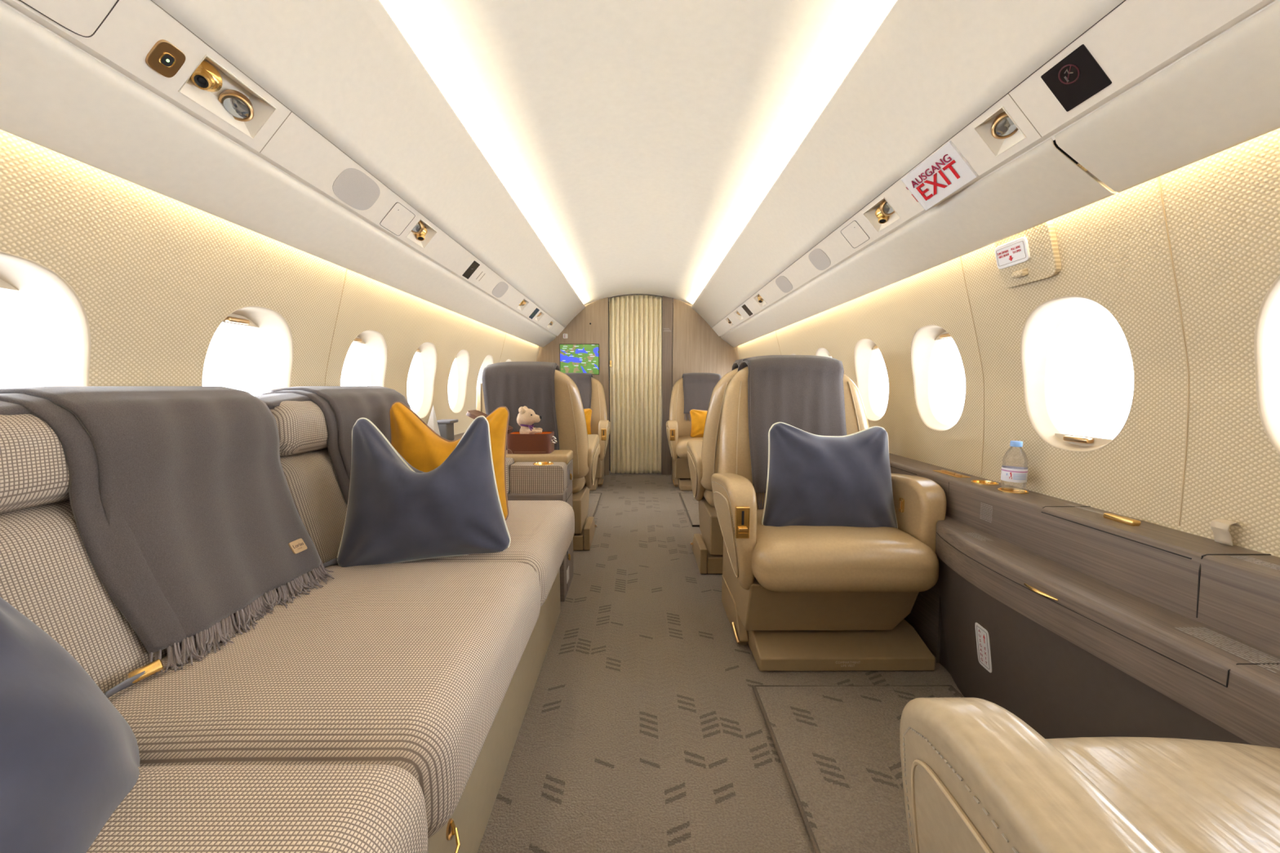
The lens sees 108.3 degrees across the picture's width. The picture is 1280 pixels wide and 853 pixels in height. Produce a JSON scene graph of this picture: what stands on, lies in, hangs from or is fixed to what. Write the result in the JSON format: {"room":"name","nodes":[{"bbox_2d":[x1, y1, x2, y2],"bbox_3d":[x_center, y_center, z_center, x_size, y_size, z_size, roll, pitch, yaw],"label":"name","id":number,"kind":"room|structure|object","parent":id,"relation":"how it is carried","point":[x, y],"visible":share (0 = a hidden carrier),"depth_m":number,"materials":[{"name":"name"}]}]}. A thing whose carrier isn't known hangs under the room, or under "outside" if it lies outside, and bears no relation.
{"room":"aircraft cabin","nodes":[
{"label":"aircraft cabin","id":0,"kind":"room"},
{"bbox_2d":[0,129,540,575],"bbox_3d":[-1.052,0.064,1.744,0.131,1.420,6.170,0,5,0],"label":"wall","id":1,"kind":"structure","parent":0,"point":[154,276],"depth_m":1.06,"materials":[{"name":"fabric"}]},
{"bbox_2d":[0,251,90,386],"bbox_3d":[-1.109,-0.095,0.776,0.114,0.389,0.301,0,5,0],"label":"window","id":2,"kind":"structure","parent":1,"relation":"in","point":[56,316],"depth_m":0.89,"materials":[{"name":"white plastic"}]},
{"bbox_2d":[0,279,18,290],"bbox_3d":[-1.142,-0.258,0.761,0.004,0.033,0.173,0,5,0],"label":"shade","id":3,"kind":"object","parent":2,"relation":"attached to","point":[6,284],"depth_m":0.83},
{"bbox_2d":[19,0,119,37],"bbox_3d":[-0.784,-0.590,0.465,0.072,0.081,0.436,0,5,0],"label":"access hatch","id":4,"kind":"object","parent":1,"relation":"attached to","point":[83,18],"visible":1,"depth_m":0.66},
{"bbox_2d":[145,39,185,77],"bbox_3d":[-0.788,-0.611,0.769,0.037,0.041,0.044,0,5,0],"label":"button","id":5,"kind":"object","parent":1,"relation":"attached to","point":[165,58],"visible":1,"depth_m":0.77,"materials":[{"name":"brown metal"}]},
{"bbox_2d":[177,53,276,138],"bbox_3d":[-0.792,-0.634,0.888,0.070,0.078,0.158,0,5,0],"label":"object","id":6,"kind":"object","parent":1,"relation":"attached to","point":[211,86],"visible":0.91,"depth_m":0.90,"materials":[{"name":"gold metal"}]},
{"bbox_2d":[201,305,293,392],"bbox_3d":[-1.111,-0.142,1.314,0.114,0.389,0.301,0,5,0],"label":"window","id":7,"kind":"structure","parent":1,"relation":"in","point":[272,331],"depth_m":1.42,"materials":[{"name":"white plastic"}]},
{"bbox_2d":[222,313,258,327],"bbox_3d":[-1.144,-0.305,1.299,0.004,0.033,0.173,0,5,0],"label":"shade","id":8,"kind":"object","parent":7,"relation":"attached to","point":[254,322],"depth_m":1.33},
{"bbox_2d":[0,2,555,347],"bbox_3d":[-0.915,-0.594,1.661,0.145,0.111,6.120,0,5,0],"label":"upper side panel","id":9,"kind":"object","parent":1,"relation":"attached to","point":[55,96],"depth_m":0.91,"materials":[{"name":"plastic"}]},
{"bbox_2d":[0,0,564,336],"bbox_3d":[-0.800,-0.689,1.653,0.096,0.092,6.120,0,5,0],"label":"trim","id":10,"kind":"structure","parent":1,"relation":"attached to","point":[123,41],"depth_m":0.97,"materials":[{"name":"plastic"}]},
{"bbox_2d":[324,268,347,386],"bbox_3d":[-1.058,-0.216,1.619,0.121,0.720,0.003,0,5,0],"label":"trim","id":11,"kind":"structure","parent":1,"relation":"attached to","point":[347,268],"depth_m":1.61,"materials":[{"name":"beige"}]},
{"bbox_2d":[332,168,380,210],"bbox_3d":[-0.789,-0.660,1.292,0.067,0.076,0.170,0,5,0],"label":"air vent","id":12,"kind":"object","parent":1,"relation":"attached to","point":[352,186],"visible":1,"depth_m":1.28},
{"bbox_2d":[340,329,387,386],"bbox_3d":[-1.113,-0.190,1.855,0.114,0.389,0.301,0,5,0],"label":"window","id":13,"kind":"structure","parent":1,"relation":"in","point":[372,344],"depth_m":1.97,"materials":[{"name":"white plastic"}]},
{"bbox_2d":[352,336,364,343],"bbox_3d":[-1.146,-0.353,1.840,0.004,0.033,0.173,0,5,0],"label":"shade","id":14,"kind":"object","parent":13,"relation":"attached to","point":[362,338],"depth_m":1.89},
{"bbox_2d":[379,202,415,235],"bbox_3d":[-0.791,-0.677,1.512,0.064,0.072,0.121,0,5,0],"label":"access hatch","id":15,"kind":"object","parent":1,"relation":"attached to","point":[398,217],"visible":1,"depth_m":1.51,"materials":[{"name":"beige"}]},
{"bbox_2d":[405,218,437,248],"bbox_3d":[-0.796,-0.703,1.672,0.072,0.078,0.134,0,5,0],"label":"air vent","id":16,"kind":"object","parent":1,"relation":"attached to","point":[422,233],"visible":0.69,"depth_m":1.69,"materials":[{"name":"brown metal"}]},
{"bbox_2d":[406,342,437,418],"bbox_3d":[-1.115,-0.233,2.345,0.114,0.389,0.301,0,5,0],"label":"window","id":17,"kind":"structure","parent":1,"relation":"in","point":[426,353],"depth_m":2.46,"materials":[{"name":"white plastic"}]},
{"bbox_2d":[452,432,464,440],"bbox_3d":[-1.063,0.317,3.387,0.122,0.630,2.840,0,5,0],"label":"ledge","id":18,"kind":"object","parent":1,"relation":"attached to","point":[456,437],"visible":0.02,"depth_m":2.73,"materials":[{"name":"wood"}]},
{"bbox_2d":[426,405,440,435],"bbox_3d":[-1.051,-0.010,2.334,0.065,0.200,0.120,0,5,0],"label":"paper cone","id":19,"kind":"object","parent":18,"relation":"on","point":[432,423],"visible":0.3,"depth_m":2.32,"materials":[{"name":"white paper"}]},
{"bbox_2d":[436,419,457,440],"bbox_3d":[-1.036,0.022,2.478,0.090,0.114,0.110,0,5,0],"label":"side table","id":20,"kind":"object","parent":18,"relation":"on","point":[446,427],"visible":0.68,"depth_m":2.43,"materials":[{"name":"grey"}]},
{"bbox_2d":[447,349,470,413],"bbox_3d":[-1.116,-0.274,2.818,0.114,0.389,0.301,0,5,0],"label":"window","id":21,"kind":"structure","parent":1,"relation":"in","point":[461,362],"depth_m":2.94,"materials":[{"name":"white plastic"}]},
{"bbox_2d":[462,260,479,279],"bbox_3d":[-0.793,-0.736,2.173,0.062,0.070,0.073,0,5,0],"label":"sign panel","id":22,"kind":"object","parent":1,"relation":"attached to","point":[474,265],"visible":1,"depth_m":2.17,"materials":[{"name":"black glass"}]},
{"bbox_2d":[476,354,493,382],"bbox_3d":[-1.118,-0.316,3.296,0.114,0.389,0.301,0,5,0],"label":"window","id":23,"kind":"structure","parent":1,"relation":"in","point":[488,360],"depth_m":3.38,"materials":[{"name":"white plastic"}]},
{"bbox_2d":[492,281,508,297],"bbox_3d":[-0.794,-0.778,2.629,0.067,0.076,0.180,0,5,0],"label":"air vent","id":24,"kind":"object","parent":1,"relation":"attached to","point":[501,287],"visible":1,"depth_m":2.62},
{"bbox_2d":[516,298,528,311],"bbox_3d":[-0.797,-0.831,3.132,0.065,0.077,0.134,0,5,0],"label":"light","id":25,"kind":"object","parent":1,"relation":"attached to","point":[522,304],"visible":0.61,"depth_m":3.16,"materials":[{"name":"gold metal"}]},
{"bbox_2d":[536,297,739,475],"bbox_3d":[-0.017,-0.406,4.768,2.230,1.829,0.030,0,5,0],"label":"wall","id":26,"kind":"structure","parent":0,"point":[697,348],"depth_m":4.71,"materials":[{"name":"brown wood"}]},
{"bbox_2d":[152,0,585,327],"bbox_3d":[-0.646,-0.840,1.641,0.212,0.212,6.120,0,5,0],"label":"ceiling panel","id":27,"kind":"object","parent":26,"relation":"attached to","point":[346,68],"depth_m":1.15,"materials":[{"name":"plastic"}]},
{"bbox_2d":[550,323,562,334],"bbox_3d":[-0.799,-0.936,4.432,0.069,0.077,0.320,0,5,0],"label":"cover","id":28,"kind":"object","parent":26,"relation":"attached to","point":[557,327],"visible":1,"depth_m":4.42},
{"bbox_2d":[559,343,599,374],"bbox_3d":[-0.618,-0.685,4.721,0.402,0.311,0.009,0,5,0],"label":"screen","id":29,"kind":"object","parent":26,"relation":"attached to","point":[574,357],"visible":0.97,"depth_m":4.72,"materials":[{"name":"multicoloured"}]},
{"bbox_2d":[662,296,672,475],"bbox_3d":[0.279,-0.413,4.770,0.102,1.842,0.026,0,5,0],"label":"trim","id":30,"kind":"structure","parent":26,"relation":"attached to","point":[667,302],"depth_m":4.75,"materials":[{"name":"grey wood"}]},
{"bbox_2d":[380,0,896,305],"bbox_3d":[-0.006,-0.982,1.746,1.446,0.231,6.350,0,5,0],"label":"ceiling","id":31,"kind":"structure","parent":0,"point":[637,140],"depth_m":1.47,"materials":[{"name":"plastic"}]},
{"bbox_2d":[608,293,662,473],"bbox_3d":[-0.045,-0.429,4.777,0.547,1.849,0.064,0,5,0],"label":"curtain","id":32,"kind":"object","parent":31,"relation":"hanging from","point":[635,322],"visible":1,"depth_m":4.78,"materials":[{"name":"beige fabric"}]},
{"bbox_2d":[608,301,672,471],"bbox_3d":[-0.018,-0.511,4.984,2.400,2.000,0.020,0,5,0],"label":"door frame","id":33,"kind":"structure","parent":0,"point":[608,301],"depth_m":4.98,"materials":[{"name":"brown"}]},
{"bbox_2d":[477,471,964,852],"bbox_3d":[-0.007,0.789,1.951,2.400,0.060,6.450,0,5,0],"label":"floor","id":34,"kind":"structure","parent":0,"point":[643,729],"depth_m":1.32,"materials":[{"name":"beige carpet"}]},
{"bbox_2d":[0,400,574,852],"bbox_3d":[-0.681,0.429,0.620,0.833,0.888,2.665,0,5,0],"label":"sofa","id":35,"kind":"object","parent":34,"relation":"on","point":[383,709],"visible":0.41,"depth_m":0.71,"materials":[{"name":"beige fabric"}]},
{"bbox_2d":[0,596,140,852],"bbox_3d":[-0.673,0.360,0.377,0.300,0.440,0.445,-3,6,-28],"label":"pillow","id":36,"kind":"object","parent":35,"relation":"on","point":[69,758],"visible":0.93,"depth_m":0.45,"materials":[{"name":"blue fabric"}]},
{"bbox_2d":[104,659,164,697],"bbox_3d":[-0.798,0.398,0.725,0.029,0.028,0.075,2,5,18],"label":"belt","id":37,"kind":"object","parent":35,"relation":"on","point":[142,673],"visible":0.95,"depth_m":0.73,"materials":[{"name":"gold"}]},
{"bbox_2d":[0,499,278,693],"bbox_3d":[-0.963,0.274,0.890,0.233,0.324,0.633,0,5,0],"label":"cushion","id":38,"kind":"object","parent":35,"relation":"on","point":[47,573],"depth_m":0.72,"materials":[{"name":"fabric"}]},
{"bbox_2d":[0,386,333,679],"bbox_3d":[-0.911,0.155,0.912,0.363,0.466,0.551,0,5,0],"label":"throw blanket","id":39,"kind":"object","parent":35,"relation":"on","point":[185,513],"visible":1,"depth_m":0.86,"materials":[{"name":"grey fabric"}]},
{"bbox_2d":[85,764,427,852],"bbox_3d":[-0.566,0.536,0.289,0.606,0.196,0.657,0,5,0],"label":"seat cushion","id":40,"kind":"object","parent":35,"relation":"on","point":[169,808],"depth_m":0.52,"materials":[{"name":"fabric"}]},
{"bbox_2d":[280,448,346,573],"bbox_3d":[-0.965,0.217,1.548,0.233,0.324,0.667,0,5,0],"label":"cushion","id":41,"kind":"object","parent":35,"relation":"on","point":[310,477],"depth_m":1.28,"materials":[{"name":"fabric"}]},
{"bbox_2d":[103,562,540,838],"bbox_3d":[-0.568,0.477,0.956,0.606,0.196,0.665,0,5,0],"label":"seat cushion","id":42,"kind":"object","parent":35,"relation":"on","point":[411,667],"depth_m":0.75,"materials":[{"name":"fabric"}]},
{"bbox_2d":[323,558,337,568],"bbox_3d":[-0.819,0.363,1.224,0.020,0.029,0.066,4,6,38],"label":"belt","id":43,"kind":"object","parent":35,"relation":"on","point":[334,562],"visible":0.57,"depth_m":1.22,"materials":[{"name":"grey"}]},
{"bbox_2d":[254,386,410,506],"bbox_3d":[-0.917,0.101,1.521,0.363,0.466,0.689,0,5,0],"label":"throw blanket","id":44,"kind":"object","parent":35,"relation":"on","point":[341,406],"visible":0.34,"depth_m":1.40,"materials":[{"name":"grey fabric"}]},
{"bbox_2d":[337,415,511,567],"bbox_3d":[-0.591,0.178,1.300,0.430,0.406,0.246,0,5,0],"label":"pillow","id":45,"kind":"object","parent":35,"relation":"on","point":[397,512],"visible":0.95,"depth_m":1.23,"materials":[{"name":"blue fabric"}]},
{"bbox_2d":[389,401,509,520],"bbox_3d":[-0.653,0.126,1.572,0.412,0.422,0.168,-1,5,-12],"label":"pillow","id":46,"kind":"object","parent":35,"relation":"on","point":[420,446],"visible":0.47,"depth_m":1.53,"materials":[{"name":"yellow fabric"}]},
{"bbox_2d":[400,500,574,606],"bbox_3d":[-0.571,0.419,1.624,0.606,0.196,0.663,0,5,0],"label":"seat cushion","id":47,"kind":"object","parent":35,"relation":"on","point":[541,532],"depth_m":1.47,"materials":[{"name":"fabric"}]},
{"bbox_2d":[475,369,599,550],"bbox_3d":[-0.605,0.167,2.785,0.691,1.026,0.737,0,5,0],"label":"seat","id":48,"kind":"object","parent":34,"relation":"on","point":[573,435],"visible":0.38,"depth_m":2.56,"materials":[{"name":"beige"}]},
{"bbox_2d":[482,361,559,449],"bbox_3d":[-0.625,-0.038,2.525,0.379,0.623,0.298,0,5,0],"label":"throw blanket","id":49,"kind":"object","parent":48,"relation":"on","point":[513,385],"visible":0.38,"depth_m":2.39,"materials":[{"name":"grey fabric"}]},
{"bbox_2d":[572,476,586,493],"bbox_3d":[-0.605,0.291,2.909,0.552,0.172,0.510,0,5,0],"label":"seat cushion","id":50,"kind":"object","parent":48,"relation":"on","point":[579,485],"depth_m":2.69,"materials":[{"name":"beige leather"}]},
{"bbox_2d":[506,449,573,601],"bbox_3d":[-0.652,0.433,2.115,0.680,0.619,0.307,0,5,0],"label":"base cabinet","id":51,"kind":"object","parent":34,"relation":"on","point":[529,477],"visible":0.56,"depth_m":1.97,"materials":[{"name":"grey wood"}]},
{"bbox_2d":[466,409,557,453],"bbox_3d":[-0.587,0.021,2.152,0.404,0.194,0.138,0,5,0],"label":"case","id":52,"kind":"object","parent":51,"relation":"on","point":[544,442],"visible":0.91,"depth_m":2.09,"materials":[{"name":"brown leather"}]},
{"bbox_2d":[516,405,542,434],"bbox_3d":[-0.512,0.006,2.156,0.123,0.201,0.081,0,5,2],"label":"teddy bear","id":53,"kind":"object","parent":52,"relation":"in","point":[526,417],"visible":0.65,"depth_m":2.13},
{"bbox_2d":[586,493,601,517],"bbox_3d":[-0.646,0.608,3.579,0.642,0.014,0.778,0,5,0],"label":"floor mat","id":54,"kind":"object","parent":34,"relation":"on","point":[594,498],"visible":0.24,"depth_m":3.62,"materials":[{"name":"beige carpet"}]},
{"bbox_2d":[589,377,610,490],"bbox_3d":[-0.625,0.033,4.306,0.691,1.026,0.737,0,5,0],"label":"seat","id":55,"kind":"object","parent":34,"relation":"on","point":[600,425],"visible":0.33,"depth_m":4.41,"materials":[{"name":"beige"}]},
{"bbox_2d":[564,373,592,408],"bbox_3d":[-0.647,-0.257,4.519,0.363,0.536,0.307,0,5,0],"label":"throw blanket","id":56,"kind":"object","parent":55,"relation":"on","point":[583,380],"visible":0.23,"depth_m":4.45,"materials":[{"name":"grey fabric"}]},
{"bbox_2d":[583,408,592,434],"bbox_3d":[-0.625,-0.024,4.181,0.390,0.280,0.134,0,5,0],"label":"pillow","id":57,"kind":"object","parent":55,"relation":"on","point":[588,411],"visible":0.16,"depth_m":4.16,"materials":[{"name":"yellow fabric"}]},
{"bbox_2d":[666,377,702,490],"bbox_3d":[0.590,0.035,4.290,0.691,1.026,0.737,0,5,0],"label":"seat","id":58,"kind":"object","parent":34,"relation":"on","point":[677,428],"visible":0.35,"depth_m":4.15,"materials":[{"name":"beige"}]},
{"bbox_2d":[675,435,702,458],"bbox_3d":[0.590,0.179,4.189,0.552,0.172,0.510,0,5,0],"label":"seat cushion","id":59,"kind":"object","parent":58,"relation":"on","point":[682,442],"depth_m":3.98,"materials":[{"name":"beige leather"}]},
{"bbox_2d":[689,408,707,437],"bbox_3d":[0.645,-0.025,4.194,0.391,0.261,0.131,0,5,0],"label":"pillow","id":60,"kind":"object","parent":58,"relation":"on","point":[698,417],"visible":0.38,"depth_m":4.16,"materials":[{"name":"yellow fabric"}]},
{"bbox_2d":[682,373,721,420],"bbox_3d":[0.601,-0.287,4.506,0.379,0.474,0.298,0,5,0],"label":"throw blanket","id":61,"kind":"object","parent":58,"relation":"on","point":[698,388],"visible":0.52,"depth_m":4.42,"materials":[{"name":"grey fabric"}]},
{"bbox_2d":[679,493,699,526],"bbox_3d":[0.647,0.615,3.509,0.612,0.014,0.927,0,5,0],"label":"floor mat","id":62,"kind":"object","parent":34,"relation":"on","point":[691,504],"visible":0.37,"depth_m":3.50,"materials":[{"name":"beige carpet"}]},
{"bbox_2d":[686,368,737,573],"bbox_3d":[0.616,0.195,2.460,0.691,1.026,0.737,0,5,0],"label":"seat","id":63,"kind":"object","parent":34,"relation":"on","point":[703,456],"visible":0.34,"depth_m":2.27,"materials":[{"name":"beige"}]},
{"bbox_2d":[703,488,715,507],"bbox_3d":[0.616,0.320,2.585,0.552,0.172,0.510,0,5,0],"label":"seat cushion","id":64,"kind":"object","parent":63,"relation":"on","point":[708,495],"depth_m":2.38,"materials":[{"name":"beige leather"}]},
{"bbox_2d":[731,359,742,370],"bbox_3d":[0.616,-0.051,2.202,0.368,0.541,0.312,0,5,0],"label":"throw blanket","id":65,"kind":"object","parent":63,"relation":"on","point":[735,365],"visible":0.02,"depth_m":2.16,"materials":[{"name":"grey fabric"}]},
{"bbox_2d":[711,366,946,671],"bbox_3d":[0.626,0.261,1.705,0.691,1.026,0.737,0,5,0],"label":"seat","id":66,"kind":"object","parent":34,"relation":"on","point":[801,597],"visible":0.82,"depth_m":1.50,"materials":[{"name":"beige"}]},
{"bbox_2d":[737,355,846,510],"bbox_3d":[0.625,0.016,1.912,0.394,0.625,0.326,0,5,0],"label":"throw blanket","id":67,"kind":"object","parent":66,"relation":"on","point":[805,393],"visible":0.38,"depth_m":1.84,"materials":[{"name":"grey fabric"}]},
{"bbox_2d":[761,422,897,528],"bbox_3d":[0.643,0.183,1.584,0.461,0.391,0.199,0,5,-5],"label":"pillow","id":68,"kind":"object","parent":66,"relation":"on","point":[813,479],"visible":0.83,"depth_m":1.52,"materials":[{"name":"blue fabric"}]},
{"bbox_2d":[751,509,939,592],"bbox_3d":[0.626,0.406,1.604,0.552,0.172,0.510,0,5,0],"label":"seat cushion","id":69,"kind":"object","parent":66,"relation":"on","point":[787,558],"depth_m":1.36,"materials":[{"name":"beige leather"}]},
{"bbox_2d":[752,684,964,852],"bbox_3d":[0.654,0.896,0.301,0.613,0.014,2.241,0,5,0],"label":"floor hatch","id":70,"kind":"object","parent":34,"relation":"on","point":[837,748],"visible":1,"depth_m":1.15,"materials":[{"name":"beige carpet"}]},
{"bbox_2d":[899,697,1279,852],"bbox_3d":[0.624,0.387,0.266,0.691,1.026,0.737,0,5,0],"label":"seat","id":71,"kind":"object","parent":70,"relation":"on","point":[977,778],"visible":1,"depth_m":0.45,"materials":[{"name":"beige"}]},
{"bbox_2d":[1045,737,1279,852],"bbox_3d":[0.624,0.505,0.390,0.552,0.186,0.510,0,5,0],"label":"seat cushion","id":72,"kind":"object","parent":71,"relation":"on","point":[1186,796],"depth_m":0.52,"materials":[{"name":"beige leather"}]},
{"bbox_2d":[935,515,1279,748],"bbox_3d":[0.943,0.657,0.198,0.154,0.509,2.674,0,5,0],"label":"storage cabinet","id":73,"kind":"object","parent":34,"relation":"on","point":[1074,654],"visible":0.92,"depth_m":0.94,"materials":[{"name":"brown wood"}]},
{"bbox_2d":[965,533,993,541],"bbox_3d":[0.941,0.306,1.285,0.031,0.001,0.070,0,5,0],"label":"air vent","id":74,"kind":"object","parent":73,"relation":"on","point":[975,536],"visible":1,"depth_m":1.28,"materials":[{"name":"grey"}]},
{"bbox_2d":[974,622,991,672],"bbox_3d":[0.905,0.582,1.219,0.020,0.116,0.055,0,5,4],"label":"sticker","id":75,"kind":"object","parent":73,"relation":"attached to","point":[982,636],"visible":1,"depth_m":1.22,"materials":[{"name":"paper"}]},
{"bbox_2d":[1175,627,1279,673],"bbox_3d":[0.953,0.354,0.737,0.051,0.001,0.130,0,5,0],"label":"mat","id":76,"kind":"object","parent":73,"relation":"on","point":[1175,628],"visible":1,"depth_m":0.74,"materials":[{"name":"grey"}]},
{"bbox_2d":[691,0,1124,328],"bbox_3d":[0.634,-0.841,1.645,0.212,0.212,6.120,0,5,0],"label":"ceiling panel","id":77,"kind":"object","parent":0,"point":[930,68],"depth_m":1.15,"materials":[{"name":"plastic"}]},
{"bbox_2d":[736,128,1279,557],"bbox_3d":[1.040,0.063,1.751,0.131,1.420,6.170,0,5,0],"label":"wall","id":78,"kind":"structure","parent":0,"point":[1222,209],"depth_m":0.99,"materials":[{"name":"fabric"}]},
{"bbox_2d":[753,293,767,306],"bbox_3d":[0.777,-0.816,2.968,0.069,0.077,0.134,0,5,0],"label":"air vent","id":79,"kind":"object","parent":78,"relation":"attached to","point":[757,298],"visible":0.74,"depth_m":3.00,"materials":[{"name":"brown metal"}]},
{"bbox_2d":[775,275,792,293],"bbox_3d":[0.775,-0.765,2.490,0.067,0.076,0.170,0,5,0],"label":"air vent","id":80,"kind":"object","parent":78,"relation":"attached to","point":[783,283],"visible":1,"depth_m":2.49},
{"bbox_2d":[808,248,831,270],"bbox_3d":[0.777,-0.723,2.002,0.067,0.076,0.150,0,5,0],"label":"air vent","id":81,"kind":"object","parent":78,"relation":"attached to","point":[819,259],"visible":1,"depth_m":2.00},
{"bbox_2d":[815,346,831,357],"bbox_3d":[1.097,-0.262,2.681,0.114,0.389,0.301,0,5,0],"label":"window","id":82,"kind":"structure","parent":78,"relation":"in","point":[821,351],"depth_m":2.74,"materials":[{"name":"white plastic"}]},
{"bbox_2d":[840,220,869,248],"bbox_3d":[0.777,-0.694,1.674,0.059,0.066,0.121,0,5,0],"label":"access hatch","id":83,"kind":"object","parent":78,"relation":"attached to","point":[853,233],"visible":1,"depth_m":1.67,"materials":[{"name":"beige"}]},
{"bbox_2d":[853,337,888,421],"bbox_3d":[1.099,-0.218,2.178,0.114,0.389,0.301,0,5,0],"label":"window","id":84,"kind":"structure","parent":78,"relation":"in","point":[865,350],"depth_m":2.29,"materials":[{"name":"white plastic"}]},
{"bbox_2d":[862,197,900,232],"bbox_3d":[0.785,-0.687,1.488,0.073,0.077,0.134,0,5,0],"label":"air vent","id":85,"kind":"object","parent":78,"relation":"attached to","point":[882,214],"visible":0.87,"depth_m":1.50,"materials":[{"name":"brown metal"}]},
{"bbox_2d":[720,137,1116,347],"bbox_3d":[0.899,-0.697,2.830,0.145,0.111,3.787,0,5,0],"label":"trim","id":86,"kind":"structure","parent":78,"relation":"attached to","point":[1042,184],"depth_m":1.30,"materials":[{"name":"plastic"}]},
{"bbox_2d":[910,324,965,431],"bbox_3d":[1.100,-0.176,1.701,0.114,0.389,0.301,0,5,0],"label":"window","id":87,"kind":"structure","parent":78,"relation":"in","point":[926,341],"depth_m":1.81,"materials":[{"name":"white plastic"}]},
{"bbox_2d":[934,331,951,340],"bbox_3d":[1.133,-0.340,1.687,0.004,0.033,0.173,0,5,0],"label":"shade","id":88,"kind":"object","parent":87,"relation":"attached to","point":[936,335],"depth_m":1.74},
{"bbox_2d":[901,140,977,210],"bbox_3d":[0.766,-0.643,1.217,0.099,0.105,0.212,0,5,0],"label":"exit sign","id":89,"kind":"object","parent":78,"relation":"attached to","point":[946,171],"visible":1,"depth_m":1.18,"materials":[{"name":"white plastic"}]},
{"bbox_2d":[960,256,984,475],"bbox_3d":[1.047,-0.203,1.467,0.121,0.720,0.003,0,5,0],"label":"trim","id":90,"kind":"structure","parent":78,"relation":"attached to","point":[960,256],"depth_m":1.47,"materials":[{"name":"beige"}]},
{"bbox_2d":[711,0,1279,336],"bbox_3d":[0.788,-0.690,1.659,0.096,0.092,6.120,0,5,0],"label":"trim","id":91,"kind":"structure","parent":78,"relation":"attached to","point":[1137,40],"depth_m":0.84,"materials":[{"name":"plastic"}]},
{"bbox_2d":[973,106,1026,156],"bbox_3d":[0.783,-0.644,1.001,0.065,0.077,0.082,0,5,0],"label":"light","id":92,"kind":"object","parent":78,"relation":"attached to","point":[999,131],"visible":0.88,"depth_m":1.01,"materials":[{"name":"brown metal"}]},
{"bbox_2d":[1008,93,1041,137],"bbox_3d":[0.779,-0.630,0.936,0.076,0.086,0.002,0,5,0],"label":"trim","id":93,"kind":"structure","parent":78,"relation":"attached to","point":[1008,93],"depth_m":0.94,"materials":[{"name":"beige"}]},
{"bbox_2d":[994,220,1061,287],"bbox_3d":[1.008,-0.446,1.207,0.052,0.139,0.172,0,5,0],"label":"access panel","id":94,"kind":"object","parent":78,"relation":"attached to","point":[1031,255],"visible":0.98,"depth_m":1.19,"materials":[{"name":"white plastic"}]},
{"bbox_2d":[1053,139,1078,164],"bbox_3d":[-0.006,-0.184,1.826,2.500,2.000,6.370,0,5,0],"label":"trim","id":95,"kind":"structure","parent":78,"relation":"attached to","point":[1054,140],"depth_m":1.23,"materials":[{"name":"black"}]},
{"bbox_2d":[1040,44,1111,111],"bbox_3d":[0.779,-0.622,0.828,0.058,0.065,0.083,0,5,0],"label":"sign panel","id":96,"kind":"object","parent":78,"relation":"attached to","point":[1077,77],"visible":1,"depth_m":0.82,"materials":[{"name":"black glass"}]},
{"bbox_2d":[1020,295,1134,452],"bbox_3d":[1.102,-0.130,1.173,0.114,0.389,0.301,0,5,0],"label":"window","id":97,"kind":"structure","parent":78,"relation":"in","point":[1043,328],"depth_m":1.28,"materials":[{"name":"white plastic"}]},
{"bbox_2d":[1054,433,1112,446],"bbox_3d":[1.135,0.037,1.188,0.004,0.025,0.151,0,5,0],"label":"shade","id":98,"kind":"object","parent":97,"relation":"attached to","point":[1093,442],"depth_m":1.18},
{"bbox_2d":[888,453,1279,657],"bbox_3d":[1.043,0.447,1.835,0.125,0.642,5.970,0,5,0],"label":"ledge","id":99,"kind":"object","parent":78,"relation":"attached to","point":[1194,577],"depth_m":0.95,"materials":[{"name":"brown wood"}]},
{"bbox_2d":[979,502,992,522],"bbox_3d":[0.986,0.245,1.317,0.001,0.047,0.045,0,5,0],"label":"air vent","id":100,"kind":"object","parent":99,"relation":"attached to","point":[981,503],"visible":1,"depth_m":1.32,"materials":[{"name":"grey"}]},
{"bbox_2d":[1000,440,1027,482],"bbox_3d":[1.054,0.137,1.303,0.059,0.192,0.059,0,5,0],"label":"water bottle","id":101,"kind":"object","parent":99,"relation":"on","point":[1008,473],"visible":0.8,"depth_m":1.28,"materials":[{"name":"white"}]},
{"bbox_2d":[1230,555,1279,570],"bbox_3d":[1.042,0.230,0.762,0.027,0.001,0.090,0,5,0],"label":"air vent","id":102,"kind":"object","parent":99,"relation":"on","point":[1264,564],"visible":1,"depth_m":0.78,"materials":[{"name":"grey"}]},
{"bbox_2d":[1053,0,1279,192],"bbox_3d":[0.910,-0.429,-0.223,0.145,0.111,2.325,0,5,0],"label":"upper side panel","id":103,"kind":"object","parent":78,"relation":"attached to","point":[1224,94],"depth_m":0.75,"materials":[{"name":"plastic"}]},
{"bbox_2d":[1157,176,1189,525],"bbox_3d":[1.049,-0.155,0.919,0.121,0.720,0.003,0,5,0],"label":"trim","id":104,"kind":"structure","parent":78,"relation":"attached to","point":[1158,177],"depth_m":0.92,"materials":[{"name":"beige"}]},
{"bbox_2d":[1209,518,1241,546],"bbox_3d":[1.092,0.197,0.863,0.027,0.045,0.026,0,5,0],"label":"strap","id":105,"kind":"object","parent":78,"relation":"attached to","point":[1220,527],"visible":1,"depth_m":0.86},
{"bbox_2d":[1253,275,1279,454],"bbox_3d":[1.104,-0.086,0.674,0.114,0.389,0.301,0,5,0],"label":"window","id":106,"kind":"structure","parent":78,"relation":"in","point":[1267,330],"depth_m":0.81,"materials":[{"name":"white plastic"}]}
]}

